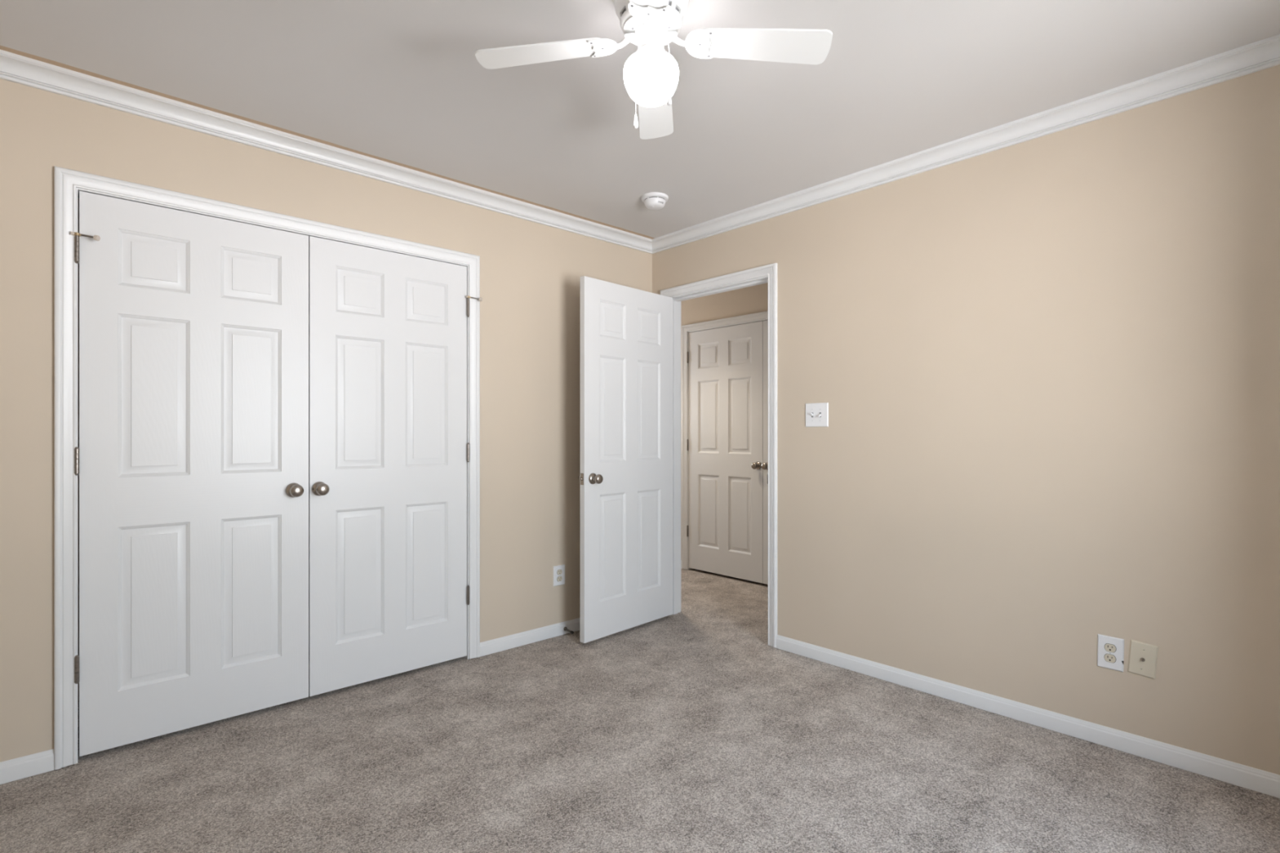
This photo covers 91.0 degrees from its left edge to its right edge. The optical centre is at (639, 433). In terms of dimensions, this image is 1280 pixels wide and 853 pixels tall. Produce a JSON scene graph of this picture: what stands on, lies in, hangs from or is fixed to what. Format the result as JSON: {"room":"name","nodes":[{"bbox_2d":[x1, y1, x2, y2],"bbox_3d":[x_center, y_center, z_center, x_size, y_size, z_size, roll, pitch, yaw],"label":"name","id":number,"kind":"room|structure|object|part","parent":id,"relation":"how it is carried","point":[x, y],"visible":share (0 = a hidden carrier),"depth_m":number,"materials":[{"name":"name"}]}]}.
{"room":"empty bedroom","nodes":[
{"label":"empty bedroom","id":0,"kind":"room"},
{"bbox_2d":[77,198,79,701],"bbox_3d":[-1.482,-0.042,3.354,3.415,2.439,0.685,0,0,-43],"label":"wall","id":1,"kind":"structure","parent":0,"point":[77,198],"depth_m":2.77,"materials":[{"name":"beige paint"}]},
{"bbox_2d":[0,78,652,762],"bbox_3d":[-1.211,-0.042,3.061,3.415,2.439,0.115,0,0,-43],"label":"wall","id":2,"kind":"structure","parent":0,"point":[531,273],"depth_m":2.73,"materials":[{"name":"beige paint"}]},
{"bbox_2d":[0,749,53,784],"bbox_3d":[-2.192,1.140,2.066,0.392,0.070,0.012,0,0,-43],"label":"baseboard","id":3,"kind":"structure","parent":2,"relation":"attached to","point":[35,764],"depth_m":2.15,"materials":[{"name":"white paint"}]},
{"bbox_2d":[71,191,308,756],"bbox_3d":[-1.727,0.143,2.485,0.774,2.026,0.100,0,0,-43],"label":"door","id":4,"kind":"structure","parent":2,"relation":"in","point":[191,458],"depth_m":2.47,"materials":[{"name":"white paint"}]},
{"bbox_3d":[-1.470,0.245,2.689,0.054,0.054,0.050,0,0,-43],"label":"knob","id":5,"kind":"part","parent":4,"relation":"part of","materials":[{"name":"silver metal"}]},
{"bbox_2d":[53,165,479,769],"bbox_3d":[-1.484,0.122,2.795,1.637,2.110,0.134,0,0,-43],"label":"door frame","id":6,"kind":"structure","parent":2,"relation":"attached to","point":[66,181],"depth_m":2.23,"materials":[{"name":"white paint"}]},
{"bbox_2d":[0,48,652,253],"bbox_3d":[-1.107,-1.227,3.033,3.300,0.070,0.067,0,0,-43],"label":"crown molding","id":7,"kind":"structure","parent":2,"relation":"attached to","point":[15,68],"depth_m":2.64,"materials":[{"name":"white paint"}]},
{"bbox_2d":[308,235,482,697],"bbox_3d":[-1.141,0.143,3.028,0.814,2.026,0.100,0,0,-43],"label":"door","id":8,"kind":"structure","parent":2,"relation":"in","point":[388,448],"depth_m":2.98,"materials":[{"name":"white paint"}]},
{"bbox_3d":[-1.394,0.245,2.759,0.054,0.054,0.050,0,0,-43],"label":"knob","id":9,"kind":"part","parent":8,"relation":"part of","materials":[{"name":"silver metal"}]},
{"bbox_2d":[480,617,580,657],"bbox_3d":[-0.381,1.140,3.743,1.270,0.070,0.012,0,0,-43],"label":"baseboard","id":10,"kind":"structure","parent":2,"relation":"attached to","point":[497,645],"depth_m":3.51,"materials":[{"name":"white paint"}]},
{"bbox_2d":[563,626,573,634],"bbox_3d":[-0.413,1.145,3.655,0.023,0.028,0.072,0,0,-43],"label":"door stop","id":11,"kind":"object","parent":10,"relation":"attached to","point":[565,628],"visible":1,"depth_m":3.66,"materials":[{"name":"metal"}]},
{"bbox_2d":[553,564,564,586],"bbox_3d":[-0.469,0.827,3.663,0.081,0.116,0.009,0,0,-43],"label":"power outlet","id":12,"kind":"object","parent":2,"relation":"attached to","point":[558,571],"visible":1,"depth_m":3.66,"materials":[{"name":"white plastic"}]},
{"bbox_2d":[556,576,562,582],"bbox_3d":[-0.468,0.847,3.661,0.037,0.030,0.002,0,0,-43],"label":"receptacle","id":13,"kind":"object","parent":12,"relation":"attached to","point":[559,579],"depth_m":3.66,"materials":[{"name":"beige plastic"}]},
{"bbox_2d":[556,569,562,574],"bbox_3d":[-0.468,0.808,3.661,0.037,0.030,0.002,0,0,-43],"label":"receptacle","id":14,"kind":"object","parent":12,"relation":"attached to","point":[558,571],"depth_m":3.66,"materials":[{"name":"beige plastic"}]},
{"bbox_2d":[0,568,1279,852],"bbox_3d":[0.090,1.227,2.981,5.215,0.100,5.470,0,0,-43],"label":"floor","id":15,"kind":"structure","parent":0,"point":[685,731],"depth_m":2.17,"materials":[{"name":"beige carpet"}]},
{"bbox_2d":[0,0,1279,239],"bbox_3d":[0.090,-1.312,2.981,5.215,0.100,5.470,0,0,-43],"label":"ceiling","id":16,"kind":"structure","parent":0,"point":[400,82],"depth_m":2.20,"materials":[{"name":"paint"}]},
{"bbox_2d":[474,0,832,139],"bbox_3d":[0.032,-1.084,1.808,0.798,0.355,0.798,0,0,-43],"label":"ceiling fan","id":17,"kind":"object","parent":16,"relation":"hanging from","point":[651,74],"visible":1,"depth_m":1.78,"materials":[{"name":"white metal"}]},
{"bbox_3d":[-0.284,-1.105,1.827,0.380,0.006,0.124,-5,9,3],"label":"blade","id":18,"kind":"part","parent":17,"relation":"part of","materials":[{"name":"white wood"}]},
{"bbox_3d":[0.013,-1.105,1.492,0.124,0.006,0.380,9,5,3],"label":"blade","id":19,"kind":"part","parent":17,"relation":"part of","materials":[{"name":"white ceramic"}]},
{"bbox_3d":[0.032,-1.019,1.808,0.159,0.132,0.159,0,0,-43],"label":"glass globe","id":20,"kind":"part","parent":17,"relation":"part of","materials":[{"name":"white glass"}]},
{"bbox_3d":[0.032,-1.158,1.808,0.160,0.012,0.160,0,0,-43],"label":"plate","id":21,"kind":"part","parent":17,"relation":"part of","materials":[{"name":"white metal"}]},
{"bbox_3d":[0.051,-1.105,2.125,0.124,0.006,0.380,-9,-5,3],"label":"blade","id":22,"kind":"part","parent":17,"relation":"part of","materials":[{"name":"white wood"}]},
{"bbox_3d":[0.067,-1.032,1.758,0.004,0.171,0.050,0,0,-35],"label":"pull chain","id":23,"kind":"part","parent":17,"relation":"part of","materials":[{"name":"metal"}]},
{"bbox_3d":[0.348,-1.105,1.790,0.380,0.006,0.124,5,-9,3],"label":"blade","id":24,"kind":"part","parent":17,"relation":"part of","materials":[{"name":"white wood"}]},
{"bbox_2d":[641,191,668,209],"bbox_3d":[0.079,-1.233,3.361,0.145,0.058,0.145,0,0,-43],"label":"smoke detector","id":25,"kind":"object","parent":16,"relation":"attached to","point":[654,200],"visible":1,"depth_m":3.32,"materials":[{"name":"white plastic"}]},
{"bbox_2d":[680,282,768,559],"bbox_3d":[1.210,-0.042,4.645,0.115,2.439,4.350,0,0,-43],"label":"wall","id":26,"kind":"structure","parent":0,"point":[753,299],"depth_m":5.14,"materials":[{"name":"beige paint"}]},
{"bbox_2d":[686,320,763,583],"bbox_3d":[0.667,0.144,5.129,0.100,2.023,0.785,0,0,-43],"label":"door","id":27,"kind":"structure","parent":26,"relation":"in","point":[726,364],"depth_m":5.11,"materials":[{"name":"white paint"}]},
{"bbox_3d":[0.888,0.249,4.853,0.050,0.054,0.054,0,0,-43],"label":"knob","id":28,"kind":"part","parent":27,"relation":"part of","materials":[{"name":"silver metal"}]},
{"bbox_2d":[681,311,768,569],"bbox_3d":[0.979,0.121,4.880,0.134,2.112,1.682,0,0,-43],"label":"door frame","id":29,"kind":"structure","parent":26,"relation":"attached to","point":[762,315],"depth_m":5.42,"materials":[{"name":"white paint"}]},
{"bbox_2d":[760,320,768,584],"bbox_3d":[1.202,0.144,4.551,0.100,2.023,0.782,0,0,-43],"label":"door frame","id":30,"kind":"structure","parent":26,"relation":"in","point":[764,465],"depth_m":4.83,"materials":[{"name":"white paint"}]},
{"bbox_3d":[0.952,0.249,4.784,0.050,0.054,0.054,0,0,-43],"label":"knob","id":31,"kind":"part","parent":30,"relation":"part of","materials":[{"name":"silver metal"}]},
{"bbox_2d":[652,64,1279,775],"bbox_3d":[0.730,-0.042,3.563,0.115,2.439,5.285,0,0,-43],"label":"wall","id":32,"kind":"structure","parent":0,"point":[1046,368],"depth_m":2.51,"materials":[{"name":"beige paint"}]},
{"bbox_2d":[577,275,672,643],"bbox_3d":[-0.061,0.144,3.756,0.166,2.023,0.787,0,0,43],"label":"door","id":33,"kind":"structure","parent":32,"relation":"in","point":[625,477],"depth_m":3.70,"materials":[{"name":"white paint"}]},
{"bbox_3d":[-0.320,0.252,3.474,0.025,0.064,0.002,0,0,43],"label":"latch plate","id":34,"kind":"part","parent":33,"relation":"part of","materials":[{"name":"silver metal"}]},
{"bbox_3d":[-0.234,0.252,3.482,0.050,0.054,0.054,0,0,43],"label":"knob","id":35,"kind":"part","parent":33,"relation":"part of","materials":[{"name":"silver metal"}]},
{"bbox_2d":[660,262,777,648],"bbox_3d":[0.483,0.121,3.816,0.134,2.112,0.902,0,0,-43],"label":"door frame","id":36,"kind":"structure","parent":32,"relation":"attached to","point":[770,270],"depth_m":3.62,"materials":[{"name":"white paint"}]},
{"bbox_2d":[805,402,828,426],"bbox_3d":[0.912,-0.096,3.265,0.023,0.124,0.134,0,0,-43],"label":"light switch","id":37,"kind":"object","parent":32,"relation":"attached to","point":[816,414],"visible":1,"depth_m":3.26,"materials":[{"name":"white plastic"}]},
{"bbox_2d":[652,34,1279,253],"bbox_3d":[1.219,-1.227,2.901,0.067,0.070,3.420,0,0,-43],"label":"crown molding","id":38,"kind":"structure","parent":32,"relation":"attached to","point":[1263,54],"depth_m":2.56,"materials":[{"name":"white paint"}]},
{"bbox_2d":[776,635,1279,798],"bbox_3d":[1.575,1.140,2.557,0.012,0.070,2.429,0,0,-43],"label":"baseboard","id":39,"kind":"structure","parent":32,"relation":"attached to","point":[1255,780],"depth_m":2.47,"materials":[{"name":"white paint"}]},
{"bbox_2d":[1097,634,1124,671],"bbox_3d":[1.762,0.823,2.357,0.009,0.122,0.081,0,1,-43],"label":"power outlet","id":40,"kind":"object","parent":32,"relation":"attached to","point":[1110,650],"visible":1,"depth_m":2.35,"materials":[{"name":"white plastic"}]},
{"bbox_2d":[1104,653,1115,662],"bbox_3d":[1.760,0.843,2.356,0.002,0.031,0.037,0,0,-43],"label":"receptacle","id":41,"kind":"object","parent":40,"relation":"attached to","point":[1108,658],"depth_m":2.36,"materials":[{"name":"beige plastic"}]},
{"bbox_2d":[1104,643,1115,653],"bbox_3d":[1.760,0.804,2.355,0.002,0.031,0.037,0,0,-43],"label":"receptacle","id":42,"kind":"object","parent":40,"relation":"attached to","point":[1108,647],"depth_m":2.36,"materials":[{"name":"beige plastic"}]},
{"bbox_2d":[1127,639,1158,679],"bbox_3d":[1.823,0.822,2.283,0.019,0.127,0.088,0,0,-43],"label":"wall plate","id":43,"kind":"object","parent":32,"relation":"attached to","point":[1143,657],"visible":1,"depth_m":2.28,"materials":[{"name":"beige plastic"}]}
]}

